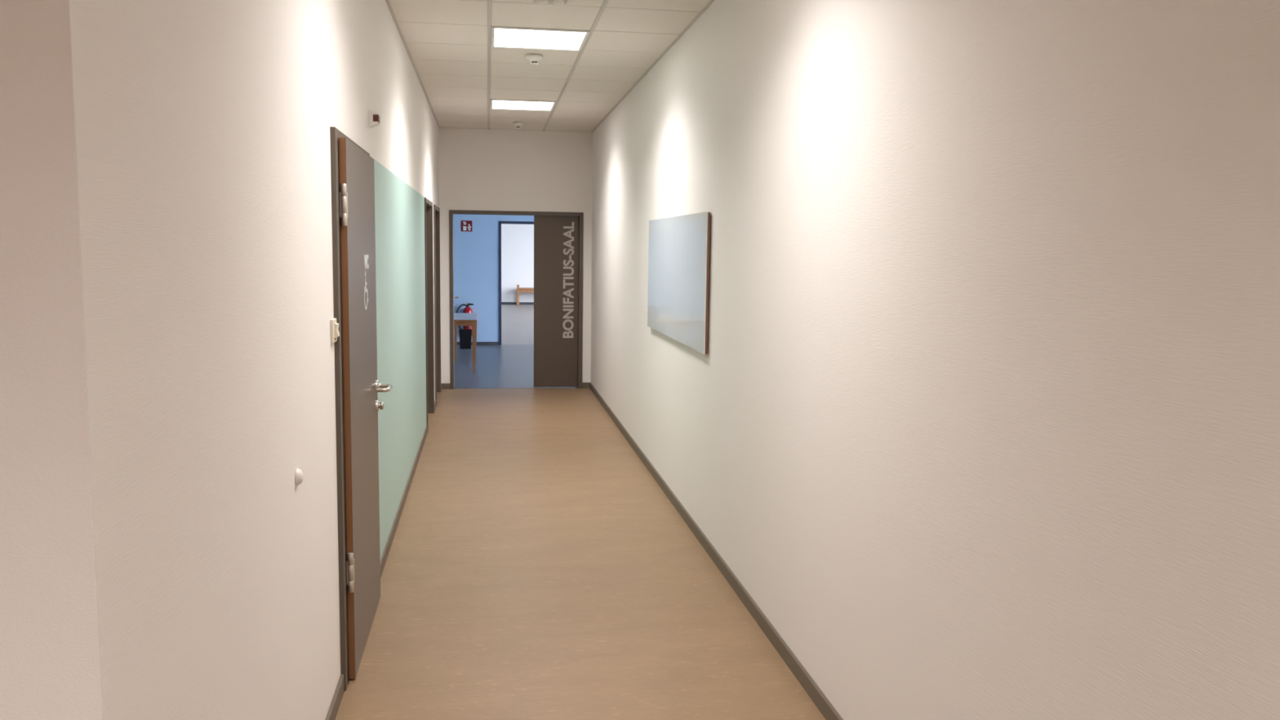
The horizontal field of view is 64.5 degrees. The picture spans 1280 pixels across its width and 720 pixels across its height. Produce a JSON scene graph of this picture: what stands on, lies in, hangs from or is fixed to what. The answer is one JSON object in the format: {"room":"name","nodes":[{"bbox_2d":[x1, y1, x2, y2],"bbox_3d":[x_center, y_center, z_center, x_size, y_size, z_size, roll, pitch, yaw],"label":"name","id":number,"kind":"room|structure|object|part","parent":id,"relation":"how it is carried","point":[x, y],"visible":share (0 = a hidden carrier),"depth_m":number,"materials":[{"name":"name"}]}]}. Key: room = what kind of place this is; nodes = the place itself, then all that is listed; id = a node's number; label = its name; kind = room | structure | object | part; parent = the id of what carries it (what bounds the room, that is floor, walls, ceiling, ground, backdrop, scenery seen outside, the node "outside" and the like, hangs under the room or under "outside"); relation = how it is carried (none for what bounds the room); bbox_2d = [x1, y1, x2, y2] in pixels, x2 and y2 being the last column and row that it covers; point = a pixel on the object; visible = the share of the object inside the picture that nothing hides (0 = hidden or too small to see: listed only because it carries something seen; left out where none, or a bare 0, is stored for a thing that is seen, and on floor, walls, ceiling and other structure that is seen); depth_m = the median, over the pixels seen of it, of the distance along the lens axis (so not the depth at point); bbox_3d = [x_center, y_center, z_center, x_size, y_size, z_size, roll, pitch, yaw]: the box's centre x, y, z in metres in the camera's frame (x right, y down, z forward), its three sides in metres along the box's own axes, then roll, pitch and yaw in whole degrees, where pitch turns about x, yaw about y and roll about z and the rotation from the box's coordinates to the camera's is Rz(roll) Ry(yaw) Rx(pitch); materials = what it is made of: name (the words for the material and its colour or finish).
{"room":"building corridor","nodes":[
{"label":"building corridor","id":0,"kind":"room"},
{"bbox_2d":[0,0,102,719],"bbox_3d":[-2.943,-0.154,1.067,4.400,3.350,0.002,0,6,-9],"label":"wall","id":1,"kind":"structure","parent":0,"point":[50,655],"depth_m":1.41,"materials":[{"name":"white paint"}]},
{"bbox_2d":[69,0,439,719],"bbox_3d":[-1.659,-0.742,6.531,0.240,3.350,10.492,0,6,-9],"label":"wall","id":2,"kind":"structure","parent":0,"point":[202,126],"depth_m":2.12,"materials":[{"name":"white paint"}]},
{"bbox_2d":[294,468,303,485],"bbox_3d":[-0.990,0.340,2.953,0.018,0.049,0.049,0,6,-9],"label":"bumper cover","id":3,"kind":"object","parent":2,"relation":"attached to","point":[299,476],"visible":1,"depth_m":2.94,"materials":[{"name":"white plastic"}]},
{"bbox_2d":[324,674,344,719],"bbox_3d":[-0.953,1.343,2.700,0.012,0.068,2.290,0,6,-9],"label":"baseboard","id":4,"kind":"structure","parent":2,"relation":"attached to","point":[333,709],"depth_m":3.66,"materials":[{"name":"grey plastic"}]},
{"bbox_2d":[330,318,339,343],"bbox_3d":[-1.090,-0.105,3.634,0.024,0.084,0.082,0,6,-9],"label":"light switch","id":5,"kind":"object","parent":2,"relation":"attached to","point":[335,333],"visible":1,"depth_m":3.61,"materials":[{"name":"beige plastic"}]},
{"bbox_2d":[329,126,392,691],"bbox_3d":[-1.253,0.152,4.230,0.356,2.090,1.070,0,6,-9],"label":"door","id":6,"kind":"structure","parent":2,"relation":"in","point":[357,385],"depth_m":3.94,"materials":[{"name":"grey wood"}]},
{"bbox_3d":[-1.302,0.152,4.223,0.258,2.090,1.070,0,6,-9],"label":"frame","id":7,"kind":"part","parent":6,"relation":"part of","materials":[{"name":"brown wood"}]},
{"bbox_3d":[-1.171,0.127,4.628,0.076,0.054,0.170,0,6,-9],"label":"handle","id":8,"kind":"part","parent":6,"relation":"part of","materials":[{"name":"silver metal"}]},
{"bbox_2d":[368,110,379,128],"bbox_3d":[-1.257,-1.139,4.805,0.045,0.077,0.078,0,6,-9],"label":"lamp","id":9,"kind":"object","parent":2,"relation":"attached to","point":[374,117],"visible":1,"depth_m":4.77,"materials":[{"name":"white plastic"}]},
{"bbox_2d":[369,155,426,559],"bbox_3d":[-1.585,-0.182,6.878,0.003,2.022,4.299,0,6,-9],"label":"wall panel","id":10,"kind":"object","parent":2,"relation":"attached to","point":[399,209],"visible":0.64,"depth_m":6.21,"materials":[{"name":"teal paint"}]},
{"bbox_2d":[380,425,427,577],"bbox_3d":[-1.596,0.859,6.993,0.012,0.068,4.305,0,6,-9],"label":"baseboard","id":11,"kind":"structure","parent":2,"relation":"attached to","point":[383,561],"depth_m":6.32,"materials":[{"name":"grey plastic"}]},
{"bbox_2d":[385,0,439,127],"bbox_3d":[-1.512,-2.071,6.404,0.020,0.013,10.492,0,6,-9],"label":"trim","id":12,"kind":"structure","parent":2,"relation":"attached to","point":[388,2],"depth_m":7.06,"materials":[{"name":"white metal"}]},
{"bbox_2d":[424,197,434,431],"bbox_3d":[-2.079,-0.446,9.533,0.215,2.090,1.120,0,6,-9],"label":"door frame","id":13,"kind":"structure","parent":2,"relation":"in","point":[428,204],"depth_m":10.02,"materials":[{"name":"brown wood"}]},
{"bbox_2d":[433,204,440,404],"bbox_3d":[-2.305,-0.617,11.044,0.215,2.090,1.055,0,6,-9],"label":"door","id":14,"kind":"structure","parent":2,"relation":"in","point":[436,210],"depth_m":11.48,"materials":[{"name":"brown wood"}]},
{"bbox_2d":[453,213,533,342],"bbox_3d":[-1.631,-1.932,17.282,9.400,3.350,0.180,0,6,-9],"label":"wall","id":15,"kind":"structure","parent":0,"point":[476,252],"depth_m":17.07,"materials":[{"name":"blue paint"}]},
{"bbox_2d":[456,302,473,328],"bbox_3d":[-2.929,-0.683,17.012,0.178,0.552,0.266,7,9,44],"label":"fire extinguisher","id":16,"kind":"object","parent":15,"relation":"attached to","point":[467,309],"visible":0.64,"depth_m":16.98,"materials":[{"name":"red metal"}]},
{"bbox_2d":[461,220,471,231],"bbox_3d":[-2.898,-2.239,16.963,0.184,0.180,0.005,0,6,-9],"label":"fire extinguisher sign","id":17,"kind":"object","parent":15,"relation":"attached to","point":[466,225],"visible":1,"depth_m":16.96,"materials":[{"name":"red plastic"}]},
{"bbox_2d":[457,342,498,345],"bbox_3d":[-4.244,-0.277,16.979,3.733,0.055,0.012,0,6,-9],"label":"baseboard","id":18,"kind":"structure","parent":15,"relation":"attached to","point":[458,343],"depth_m":17.22,"materials":[{"name":"grey plastic"}]},
{"bbox_2d":[498,221,533,345],"bbox_3d":[-1.846,-1.306,17.320,1.117,2.090,0.204,0,6,-9],"label":"door frame","id":19,"kind":"structure","parent":15,"relation":"in","point":[500,222],"depth_m":17.11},
{"bbox_2d":[438,127,592,383],"bbox_3d":[-1.454,-1.336,11.924,2.242,3.350,0.180,0,6,-9],"label":"wall","id":20,"kind":"structure","parent":0,"point":[480,169],"depth_m":11.76,"materials":[{"name":"white paint"}]},
{"bbox_2d":[441,383,450,389],"bbox_3d":[-2.273,0.307,11.889,0.099,0.068,0.012,0,6,-9],"label":"baseboard","id":21,"kind":"structure","parent":20,"relation":"attached to","point":[444,386],"depth_m":11.88,"materials":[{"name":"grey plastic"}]},
{"bbox_2d":[487,0,492,128],"bbox_3d":[-0.939,-2.059,6.329,0.024,0.024,10.774,0,6,-9],"label":"trim","id":22,"kind":"structure","parent":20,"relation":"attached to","point":[489,2],"depth_m":7.08,"materials":[{"name":"white metal"}]},
{"bbox_2d":[440,127,584,132],"bbox_3d":[-1.423,-2.655,11.686,1.722,0.013,0.004,0,6,-9],"label":"trim","id":23,"kind":"structure","parent":20,"relation":"attached to","point":[441,127],"depth_m":11.70,"materials":[{"name":"white metal"}]},
{"bbox_2d":[448,209,583,389],"bbox_3d":[-1.530,-0.749,12.382,1.579,2.080,0.997,0,6,-9],"label":"door","id":24,"kind":"structure","parent":20,"relation":"in","point":[558,237],"depth_m":11.99,"materials":[{"name":"brown wood"}]},
{"bbox_2d":[479,387,556,388],"bbox_3d":[-1.462,0.335,12.048,1.467,0.002,0.035,0,6,-9],"label":"trim","id":25,"kind":"structure","parent":20,"relation":"attached to","point":[479,388],"depth_m":12.04,"materials":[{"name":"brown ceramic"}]},
{"bbox_2d":[542,0,608,130],"bbox_3d":[-0.320,-2.061,6.421,0.024,0.024,10.774,0,6,-9],"label":"trim","id":26,"kind":"structure","parent":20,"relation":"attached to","point":[605,2],"depth_m":7.03,"materials":[{"name":"white metal"}]},
{"bbox_2d":[582,382,589,388],"bbox_3d":[-0.647,0.303,12.132,0.088,0.068,0.012,0,6,-9],"label":"baseboard","id":27,"kind":"structure","parent":20,"relation":"attached to","point":[586,384],"depth_m":12.13,"materials":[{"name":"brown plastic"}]},
{"bbox_2d":[501,223,533,302],"bbox_3d":[-3.427,-3.510,29.263,9.400,3.800,0.250,0,6,-9],"label":"wall","id":28,"kind":"structure","parent":0,"point":[517,240],"depth_m":29.20,"materials":[{"name":"white paint"}]},
{"bbox_2d":[501,302,533,304],"bbox_3d":[-3.433,-1.640,29.339,9.000,0.065,0.012,0,6,-9],"label":"baseboard","id":29,"kind":"structure","parent":28,"relation":"attached to","point":[502,303],"depth_m":29.32,"materials":[{"name":"grey plastic"}]},
{"bbox_2d":[389,0,710,132],"bbox_3d":[-0.650,-2.074,6.530,1.726,0.010,10.488,0,6,-9],"label":"ceiling","id":30,"kind":"structure","parent":0,"point":[446,40],"depth_m":7.14,"materials":[{"name":"tile"}]},
{"bbox_2d":[512,121,523,128],"bbox_3d":[-1.320,-2.538,10.982,0.120,0.066,0.120,0,6,-9],"label":"smoke detector","id":31,"kind":"object","parent":30,"relation":"attached to","point":[517,124],"visible":1,"depth_m":10.95,"materials":[{"name":"white plastic"}]},
{"bbox_2d":[490,98,555,111],"bbox_3d":[-1.113,-2.425,9.600,0.599,0.038,0.617,0,6,-9],"label":"recessed light","id":32,"kind":"object","parent":30,"relation":"in","point":[495,104],"visible":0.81,"depth_m":9.60,"materials":[{"name":"white plastic"}]},
{"bbox_2d":[525,53,542,65],"bbox_3d":[-0.738,-2.100,7.100,0.120,0.066,0.120,0,6,-9],"label":"smoke detector","id":33,"kind":"object","parent":30,"relation":"attached to","point":[535,59],"visible":1,"depth_m":7.07,"materials":[{"name":"white plastic"}]},
{"bbox_2d":[491,26,589,50],"bbox_3d":[-0.652,-2.078,6.529,0.599,0.038,0.617,0,6,-9],"label":"recessed light","id":34,"kind":"object","parent":30,"relation":"in","point":[507,37],"visible":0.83,"depth_m":6.52,"materials":[{"name":"white plastic"}]},
{"bbox_2d":[533,0,567,4],"bbox_3d":[-0.479,-1.934,5.461,0.180,0.028,0.185,0,6,-9],"label":"smoke detector","id":35,"kind":"object","parent":30,"relation":"in","point":[540,2],"visible":1,"depth_m":5.47,"materials":[{"name":"white plastic"}]},
{"bbox_2d":[335,304,825,719],"bbox_3d":[-1.664,0.309,12.809,10.800,0.120,34.200,0,6,-9],"label":"floor","id":36,"kind":"structure","parent":0,"point":[535,568],"depth_m":5.01,"materials":[{"name":"beige laminate"}]},
{"bbox_2d":[458,328,471,348],"bbox_3d":[-2.853,-0.344,16.606,0.216,0.308,0.216,0,6,-9],"label":"waste bin","id":37,"kind":"object","parent":36,"relation":"on","point":[465,335],"visible":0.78,"depth_m":16.51,"materials":[{"name":"black plastic"}]},
{"bbox_2d":[453,312,477,372],"bbox_3d":[-2.433,-0.255,14.054,0.360,0.705,1.320,0,6,-9],"label":"table","id":38,"kind":"object","parent":36,"relation":"on","point":[460,318],"visible":0.66,"depth_m":13.49,"materials":[{"name":"brown laminate"}]},
{"bbox_3d":[-2.665,-0.311,14.646,0.052,0.680,0.052,0,6,-9],"label":"leg","id":39,"kind":"part","parent":38,"relation":"part of","materials":[{"name":"brown wood"}]},
{"bbox_3d":[-2.201,-0.174,13.465,0.052,0.680,0.052,0,6,-9],"label":"leg","id":40,"kind":"part","parent":38,"relation":"part of","materials":[{"name":"brown wood"}]},
{"bbox_3d":[-2.384,-0.312,14.688,0.052,0.680,0.052,0,6,-9],"label":"leg","id":41,"kind":"part","parent":38,"relation":"part of","materials":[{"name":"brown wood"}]},
{"bbox_2d":[516,284,533,305],"bbox_3d":[-2.796,-1.869,29.125,1.478,0.585,0.450,0,6,-9],"label":"bench","id":42,"kind":"object","parent":36,"relation":"on","point":[518,289],"visible":0.47,"depth_m":28.84,"materials":[{"name":"brown wood"}]},
{"bbox_3d":[-3.468,-1.848,28.854,0.068,0.585,0.050,0,6,-9],"label":"leg","id":43,"kind":"part","parent":42,"relation":"part of","materials":[{"name":"brown wood"}]},
{"bbox_3d":[-2.793,-2.046,29.105,1.342,0.032,0.450,0,6,-9],"label":"seat","id":44,"kind":"part","parent":42,"relation":"part of","materials":[{"name":"brown wood"}]},
{"bbox_3d":[-2.769,-1.967,28.945,1.342,0.090,0.040,0,6,-9],"label":"rail","id":45,"kind":"part","parent":42,"relation":"part of","materials":[{"name":"brown wood"}]},
{"bbox_2d":[590,0,1279,719],"bbox_3d":[0.721,-0.432,4.023,0.200,3.350,16.192,0,6,-9],"label":"wall","id":46,"kind":"structure","parent":0,"point":[980,414],"depth_m":2.56,"materials":[{"name":"white paint"}]},
{"bbox_2d":[591,0,715,132],"bbox_3d":[0.211,-2.075,6.661,0.020,0.013,10.492,0,6,-9],"label":"trim","id":47,"kind":"structure","parent":46,"relation":"attached to","point":[710,2],"depth_m":6.99,"materials":[{"name":"white metal"}]},
{"bbox_2d":[647,211,710,354],"bbox_3d":[0.224,-0.532,6.577,0.027,0.784,2.030,0,6,-9],"label":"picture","id":48,"kind":"object","parent":46,"relation":"attached to","point":[677,307],"visible":1,"depth_m":6.30,"materials":[{"name":"white glass"}]},
{"bbox_2d":[589,382,843,719],"bbox_3d":[0.594,1.200,4.188,0.012,0.068,16.192,0,6,-9],"label":"baseboard","id":49,"kind":"structure","parent":46,"relation":"attached to","point":[813,691],"depth_m":4.83,"materials":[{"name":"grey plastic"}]}
]}

